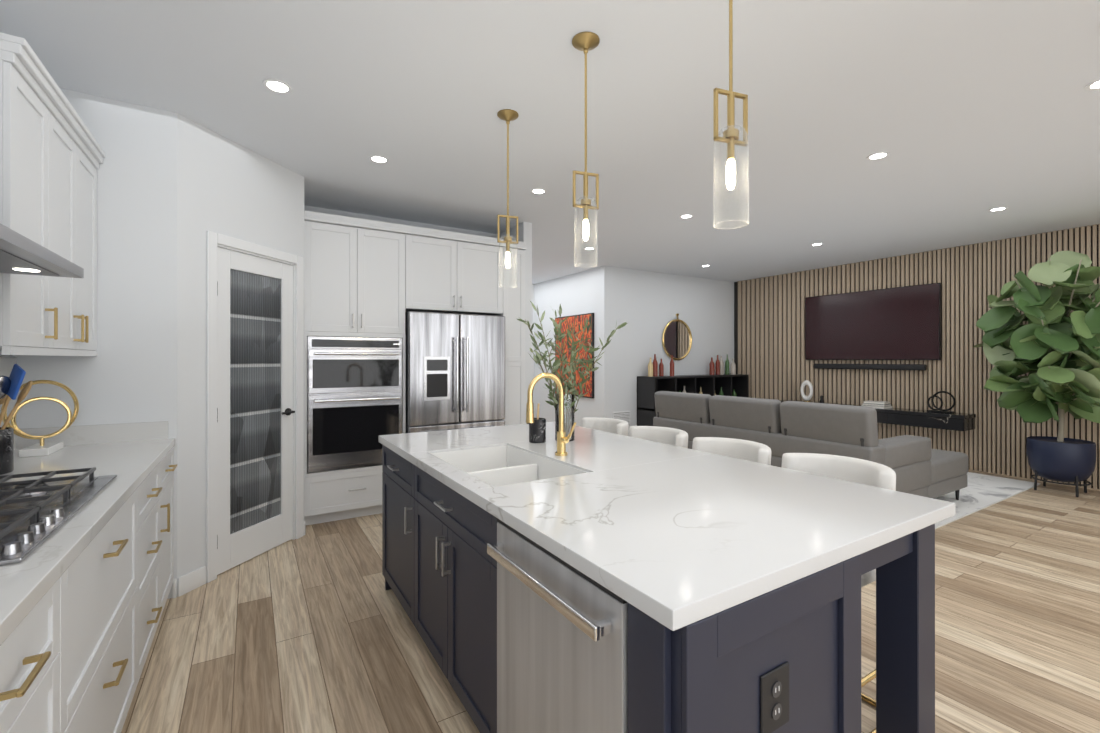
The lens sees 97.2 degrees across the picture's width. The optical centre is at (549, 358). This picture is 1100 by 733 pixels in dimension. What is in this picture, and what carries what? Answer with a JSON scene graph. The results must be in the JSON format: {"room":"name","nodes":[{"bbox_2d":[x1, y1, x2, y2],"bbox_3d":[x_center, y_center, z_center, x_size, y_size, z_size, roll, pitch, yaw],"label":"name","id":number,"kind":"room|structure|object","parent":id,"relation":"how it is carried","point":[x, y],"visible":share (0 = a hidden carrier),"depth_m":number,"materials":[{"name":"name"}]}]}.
{"room":"kitchen","nodes":[
{"label":"kitchen","id":0,"kind":"room"},
{"bbox_2d":[0,350,13,356],"bbox_3d":[-0.980,-0.025,-0.463,0.120,2.800,7.040,0,0,-32],"label":"wall","id":1,"kind":"structure","parent":0,"point":[1,355],"depth_m":2.37,"materials":[{"name":"white paint"}]},
{"bbox_2d":[0,223,83,277],"bbox_3d":[-1.664,-0.448,1.243,0.508,0.331,0.860,0,0,-32],"label":"range hood","id":2,"kind":"object","parent":1,"relation":"attached to","point":[21,254],"visible":1,"depth_m":1.44,"materials":[{"name":"metal"}]},
{"bbox_2d":[0,32,105,355],"bbox_3d":[-2.272,-0.565,2.076,0.348,1.105,1.117,0,0,-32],"label":"upper cabinet","id":3,"kind":"object","parent":1,"relation":"attached to","point":[52,154],"visible":1,"depth_m":1.95,"materials":[{"name":"white wood"}]},
{"bbox_2d":[14,88,176,598],"bbox_3d":[-2.469,-0.021,2.684,0.660,2.800,0.120,0,0,-32],"label":"wall","id":4,"kind":"structure","parent":0,"point":[127,373],"depth_m":2.69,"materials":[{"name":"white paint"}]},
{"bbox_2d":[172,521,305,597],"bbox_3d":[0.037,1.328,6.788,7.960,0.110,4.494,0,0,-32],"label":"baseboard","id":5,"kind":"structure","parent":4,"relation":"attached to","point":[188,582],"depth_m":2.87,"materials":[{"name":"white"}]},
{"bbox_2d":[177,113,303,577],"bbox_3d":[-2.098,-0.021,3.316,0.120,2.800,1.018,0,0,13],"label":"wall","id":6,"kind":"structure","parent":0,"point":[228,187],"depth_m":2.96,"materials":[{"name":"white paint"}]},
{"bbox_2d":[206,231,302,582],"bbox_3d":[-2.057,0.297,3.384,0.168,2.165,0.810,0,0,13],"label":"door","id":7,"kind":"structure","parent":6,"relation":"attached to","point":[254,309],"depth_m":3.33,"materials":[{"name":"white wood"}]},
{"bbox_2d":[304,205,496,237],"bbox_3d":[-1.502,-0.019,5.046,2.270,2.800,0.120,0,0,-32],"label":"wall","id":8,"kind":"structure","parent":0,"point":[372,217],"depth_m":4.93,"materials":[{"name":"white paint"}]},
{"bbox_2d":[500,222,531,423],"bbox_3d":[-0.389,-0.019,5.311,0.100,2.800,0.600,0,0,-32],"label":"wall","id":9,"kind":"structure","parent":0,"point":[524,231],"depth_m":5.06,"materials":[{"name":"white paint"}]},
{"bbox_2d":[532,284,533,402],"bbox_3d":[-1.211,-0.015,8.730,2.300,2.800,0.120,0,0,-32],"label":"wall","id":10,"kind":"structure","parent":0,"point":[533,335],"depth_m":9.21,"materials":[{"name":"white paint"}]},
{"bbox_2d":[0,0,1099,283],"bbox_3d":[1.623,-1.470,3.770,9.160,0.100,11.900,0,0,-32],"label":"ceiling","id":11,"kind":"structure","parent":0,"point":[966,114],"depth_m":2.76,"materials":[{"name":"white paint"}]},
{"bbox_2d":[262,79,291,93],"bbox_3d":[-1.422,-1.418,2.534,0.136,0.006,0.136,0,0,-32],"label":"recessed light","id":12,"kind":"object","parent":11,"relation":"in","point":[277,86],"visible":1,"depth_m":2.53,"materials":[{"name":"white"}]},
{"bbox_2d":[369,155,388,163],"bbox_3d":[-1.218,-1.417,3.459,0.136,0.006,0.136,0,0,-32],"label":"recessed light","id":13,"kind":"object","parent":11,"relation":"in","point":[379,159],"visible":1,"depth_m":3.46,"materials":[{"name":"white plastic"}]},
{"bbox_2d":[497,109,518,287],"bbox_3d":[-0.245,-0.919,2.826,0.124,1.004,0.124,0,0,-32],"label":"pendant light","id":14,"kind":"object","parent":11,"relation":"hanging from","point":[507,115],"visible":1,"depth_m":2.82,"materials":[{"name":"gold metal"}]},
{"bbox_2d":[531,188,546,193],"bbox_3d":[-0.097,-1.417,4.118,0.136,0.006,0.136,0,0,-32],"label":"recessed light","id":15,"kind":"object","parent":11,"relation":"in","point":[538,191],"visible":1,"depth_m":4.11,"materials":[{"name":"white"}]},
{"bbox_2d":[572,32,599,266],"bbox_3d":[0.160,-0.919,2.171,0.124,1.004,0.124,0,0,-32],"label":"pendant light","id":16,"kind":"object","parent":11,"relation":"hanging from","point":[585,42],"visible":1,"depth_m":2.16,"materials":[{"name":"gold metal"}]},
{"bbox_2d":[679,214,692,218],"bbox_3d":[1.360,-1.416,4.842,0.136,0.006,0.136,0,0,-32],"label":"recessed light","id":17,"kind":"object","parent":11,"relation":"in","point":[686,216],"visible":1,"depth_m":4.84,"materials":[{"name":"white plastic"}]},
{"bbox_2d":[713,0,748,228],"bbox_3d":[0.565,-0.920,1.516,0.124,1.004,0.124,0,0,-32],"label":"pendant light","id":18,"kind":"object","parent":11,"relation":"hanging from","point":[730,138],"visible":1,"depth_m":1.51,"materials":[{"name":"clear glass"}]},
{"bbox_2d":[867,152,889,159],"bbox_3d":[2.298,-1.417,3.400,0.136,0.006,0.136,0,0,-32],"label":"recessed light","id":19,"kind":"object","parent":11,"relation":"in","point":[878,155],"visible":1,"depth_m":3.40,"materials":[{"name":"white"}]},
{"bbox_2d":[988,207,1007,211],"bbox_3d":[4.255,-1.416,4.610,0.136,0.006,0.136,0,0,-32],"label":"recessed light","id":20,"kind":"object","parent":11,"relation":"in","point":[997,209],"visible":1,"depth_m":4.62,"materials":[{"name":"white"}]},
{"bbox_2d":[1085,79,1099,90],"bbox_3d":[2.856,-1.418,2.499,0.136,0.006,0.136,0,0,-32],"label":"recessed light","id":21,"kind":"object","parent":11,"relation":"in","point":[1094,85],"visible":1,"depth_m":2.53,"materials":[{"name":"white"}]},
{"bbox_2d":[534,267,599,426],"bbox_3d":[0.282,-0.016,8.389,0.120,2.800,2.030,0,0,-32],"label":"wall","id":22,"kind":"structure","parent":0,"point":[578,293],"depth_m":8.28,"materials":[{"name":"white paint"}]},
{"bbox_2d":[555,313,593,397],"bbox_3d":[0.391,-0.046,8.063,0.037,1.340,1.100,0,0,-32],"label":"painting","id":23,"kind":"object","parent":22,"relation":"attached to","point":[576,323],"visible":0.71,"depth_m":7.88,"materials":[{"name":"red"}]},
{"bbox_2d":[121,469,1099,732],"bbox_3d":[1.623,1.430,3.767,9.160,0.100,11.900,0,0,-32],"label":"floor","id":24,"kind":"structure","parent":0,"point":[313,629],"depth_m":2.37,"materials":[{"name":"brown wood"}]},
{"bbox_2d":[0,357,176,732],"bbox_3d":[-1.041,0.684,0.397,0.680,1.385,5.268,0,0,-32],"label":"base cabinet","id":25,"kind":"object","parent":24,"relation":"on","point":[85,591],"depth_m":1.49,"materials":[{"name":"white wood"}]},
{"bbox_2d":[0,364,32,474],"bbox_3d":[-2.191,0.239,1.907,0.234,0.435,0.275,0,0,-32],"label":"utensil crock","id":26,"kind":"object","parent":25,"relation":"on","point":[10,385],"visible":1,"depth_m":1.91,"materials":[{"name":"stone"}]},
{"bbox_2d":[1,380,78,457],"bbox_3d":[-2.466,0.281,2.357,0.225,0.354,0.220,0,0,-32],"label":"rings","id":27,"kind":"object","parent":25,"relation":"on","point":[42,448],"visible":0.88,"depth_m":2.35,"materials":[{"name":"gold metal"}]},
{"bbox_2d":[0,467,116,565],"bbox_3d":[-1.644,0.431,1.336,0.525,0.052,0.920,0,0,-32],"label":"gas cooktop","id":28,"kind":"object","parent":25,"relation":"in","point":[35,514],"visible":1,"depth_m":1.43,"materials":[{"name":"silver metal"}]},
{"bbox_2d":[304,210,526,524],"bbox_3d":[-1.282,0.093,4.713,2.043,2.575,0.673,0,0,-32],"label":"tall cabinet","id":29,"kind":"object","parent":24,"relation":"on","point":[369,278],"visible":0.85,"depth_m":4.27,"materials":[{"name":"white wood"}]},
{"bbox_2d":[307,336,401,472],"bbox_3d":[-1.772,0.377,4.343,0.760,1.116,0.652,0,0,-32],"label":"double oven","id":30,"kind":"object","parent":29,"relation":"in","point":[354,398],"visible":0.92,"depth_m":4.09,"materials":[{"name":"silver metal"}]},
{"bbox_2d":[405,311,504,432],"bbox_3d":[-1.009,0.466,4.811,0.946,1.770,0.777,0,0,-32],"label":"fridge","id":31,"kind":"object","parent":24,"relation":"on","point":[455,371],"visible":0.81,"depth_m":4.50,"materials":[{"name":"grey metal"}]},
{"bbox_2d":[581,417,628,435],"bbox_3d":[0.285,0.899,3.235,0.473,0.960,0.443,0,0,-32],"label":"stool","id":32,"kind":"object","parent":24,"relation":"on","point":[615,426],"visible":0.25,"depth_m":3.38,"materials":[{"name":"white fabric"}]},
{"bbox_2d":[629,426,687,447],"bbox_3d":[0.553,0.898,2.801,0.473,0.960,0.443,0,0,-32],"label":"stool","id":33,"kind":"object","parent":24,"relation":"on","point":[673,436],"visible":0.23,"depth_m":2.94,"materials":[{"name":"white fabric"}]},
{"bbox_2d":[379,441,954,732],"bbox_3d":[0.105,0.938,2.191,1.260,0.880,2.358,0,0,-32],"label":"kitchen island","id":34,"kind":"object","parent":24,"relation":"on","point":[595,581],"depth_m":1.28,"materials":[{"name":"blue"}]},
{"bbox_2d":[379,421,606,456],"bbox_3d":[-0.324,0.479,2.953,1.250,0.040,0.640,0,0,-32],"label":"island countertop","id":35,"kind":"structure","parent":34,"relation":"on","point":[409,444],"depth_m":2.78,"materials":[{"name":"white stone"}]},
{"bbox_2d":[507,433,706,472],"bbox_3d":[0.277,0.478,2.490,0.715,0.040,0.788,0,0,-32],"label":"island countertop","id":36,"kind":"structure","parent":34,"relation":"on","point":[590,451],"depth_m":2.42,"materials":[{"name":"white stone"}]},
{"bbox_2d":[529,404,545,442],"bbox_3d":[-0.069,0.353,2.663,0.094,0.211,0.094,0,0,-32],"label":"soap dispenser","id":37,"kind":"object","parent":36,"relation":"on","point":[537,431],"visible":0.83,"depth_m":2.62,"materials":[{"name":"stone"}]},
{"bbox_2d":[526,372,575,455],"bbox_3d":[0.002,0.261,2.242,0.225,0.392,0.111,0,0,-32],"label":"faucet","id":38,"kind":"object","parent":36,"relation":"on","point":[562,439],"visible":1,"depth_m":2.27,"materials":[{"name":"gold metal"}]},
{"bbox_2d":[517,301,626,441],"bbox_3d":[0.065,0.065,2.737,0.557,0.785,0.505,0,0,-32],"label":"plant","id":39,"kind":"object","parent":36,"relation":"on","point":[570,398],"visible":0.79,"depth_m":2.69,"materials":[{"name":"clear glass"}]},
{"bbox_2d":[471,453,954,624],"bbox_3d":[0.504,0.485,1.613,1.250,0.055,0.950,0,0,-32],"label":"island countertop","id":40,"kind":"structure","parent":34,"relation":"on","point":[682,538],"depth_m":1.37,"materials":[{"name":"white stone"}]},
{"bbox_2d":[637,374,748,425],"bbox_3d":[2.447,0.834,8.157,2.260,1.100,0.398,0,0,-32],"label":"bar cabinet","id":41,"kind":"object","parent":24,"relation":"on","point":[648,388],"visible":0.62,"depth_m":7.92,"materials":[{"name":"black wood"}]},
{"bbox_2d":[648,354,663,376],"label":"bottles","id":42,"kind":"object","parent":41,"relation":"on","point":[652,368],"depth_m":7.66,"materials":[{"name":"brown glass"}]},
{"bbox_2d":[670,355,673,375],"label":"bottles","id":43,"kind":"object","parent":41,"relation":"on","point":[671,362],"depth_m":7.73,"materials":[{"name":"brown glass"}]},
{"bbox_2d":[709,354,735,374],"label":"bottles","id":44,"kind":"object","parent":41,"relation":"on","point":[717,368],"depth_m":8.54,"materials":[{"name":"brown glass"}]},
{"bbox_2d":[692,437,771,464],"bbox_3d":[0.822,0.898,2.367,0.473,0.960,0.443,0,0,-32],"label":"stool","id":45,"kind":"object","parent":24,"relation":"on","point":[752,451],"visible":0.21,"depth_m":2.49,"materials":[{"name":"white fabric"}]},
{"bbox_2d":[653,391,968,499],"bbox_3d":[2.625,0.880,5.194,1.895,1.001,2.370,0,0,-32],"label":"sectional sofa","id":46,"kind":"object","parent":24,"relation":"on","point":[918,465],"visible":0.6,"depth_m":4.28,"materials":[{"name":"grey fabric"}]},
{"bbox_2d":[781,453,895,732],"bbox_3d":[1.090,0.897,1.933,0.473,0.960,0.443,0,0,-32],"label":"stool","id":47,"kind":"object","parent":24,"relation":"on","point":[862,471],"visible":0.25,"depth_m":2.01,"materials":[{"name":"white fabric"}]},
{"bbox_2d":[933,472,1039,528],"bbox_3d":[3.324,1.375,6.084,2.682,0.014,3.462,0,0,-32],"label":"living room rug","id":48,"kind":"object","parent":24,"relation":"on","point":[979,492],"visible":0.27,"depth_m":4.92,"materials":[{"name":"white carpet"}]},
{"bbox_2d":[973,251,1099,496],"bbox_3d":[5.141,0.132,4.947,0.994,2.498,1.446,0,0,-32],"label":"fig tree","id":49,"kind":"object","parent":24,"relation":"on","point":[1052,347],"visible":1,"depth_m":4.91,"materials":[{"name":"green plant"}]},
{"bbox_2d":[600,266,733,435],"bbox_3d":[2.093,-0.016,8.246,3.050,2.800,0.120,0,0,-32],"label":"wall","id":50,"kind":"structure","parent":0,"point":[646,306],"depth_m":7.88,"materials":[{"name":"white paint"}]},
{"bbox_2d":[612,411,629,426],"bbox_3d":[1.113,0.954,7.557,0.360,0.260,0.018,0,0,-32],"label":"air vent","id":51,"kind":"object","parent":50,"relation":"in","point":[623,415],"visible":0.58,"depth_m":7.56,"materials":[{"name":"white"}]},
{"bbox_2d":[662,314,691,360],"bbox_3d":[2.148,-0.362,8.186,0.700,0.792,0.039,0,0,-32],"label":"round mirror","id":52,"kind":"object","parent":50,"relation":"attached to","point":[677,339],"visible":0.98,"depth_m":8.18,"materials":[{"name":"gold metal"}]},
{"bbox_3d":[5.874,-0.019,5.146,0.120,2.800,9.370,0,0,-32],"label":"wall","id":53,"kind":"structure","parent":0,"visible":0},
{"bbox_2d":[734,224,1099,489],"bbox_3d":[5.311,-0.018,5.903,0.039,2.799,7.249,0,0,-32],"label":"wall","id":54,"kind":"structure","parent":53,"relation":"attached to","point":[769,339],"depth_m":6.33,"materials":[{"name":"brown wood"}]},
{"bbox_2d":[813,364,926,369],"bbox_3d":[4.552,0.118,7.003,0.094,0.080,1.480,0,0,-32],"label":"soundbar","id":55,"kind":"object","parent":54,"relation":"attached to","point":[878,366],"visible":0.96,"depth_m":6.86,"materials":[{"name":"black plastic"}]},
{"bbox_2d":[805,283,940,359],"bbox_3d":[4.570,-0.477,7.015,0.052,1.000,1.780,0,0,-32],"label":"screen","id":56,"kind":"object","parent":54,"relation":"attached to","point":[900,323],"visible":0.94,"depth_m":6.88,"materials":[{"name":"black"}]},
{"bbox_2d":[780,400,975,430],"bbox_3d":[4.439,0.778,6.933,0.360,0.190,2.480,0,0,-32],"label":"console shelf","id":57,"kind":"object","parent":54,"relation":"attached to","point":[955,421],"visible":0.54,"depth_m":6.13,"materials":[{"name":"black wood"}]},
{"bbox_2d":[800,380,812,401],"bbox_3d":[4.024,0.512,7.605,0.100,0.342,0.195,0,0,-32],"label":"oval","id":58,"kind":"object","parent":57,"relation":"on","point":[804,396],"visible":1,"depth_m":7.58,"materials":[{"name":"white ceramic"}]},
{"bbox_2d":[861,400,892,408],"bbox_3d":[4.541,0.640,6.749,0.235,0.085,0.311,0,0,-32],"label":"books","id":59,"kind":"object","parent":57,"relation":"on","point":[880,404],"visible":0.96,"depth_m":6.67,"materials":[{"name":"white paper"}]},
{"bbox_2d":[927,391,955,413],"bbox_3d":[4.935,0.546,6.132,0.100,0.271,0.308,0,0,-32],"label":"rings","id":60,"kind":"object","parent":57,"relation":"on","point":[938,410],"visible":1,"depth_m":6.12,"materials":[{"name":"black metal"}]}
]}

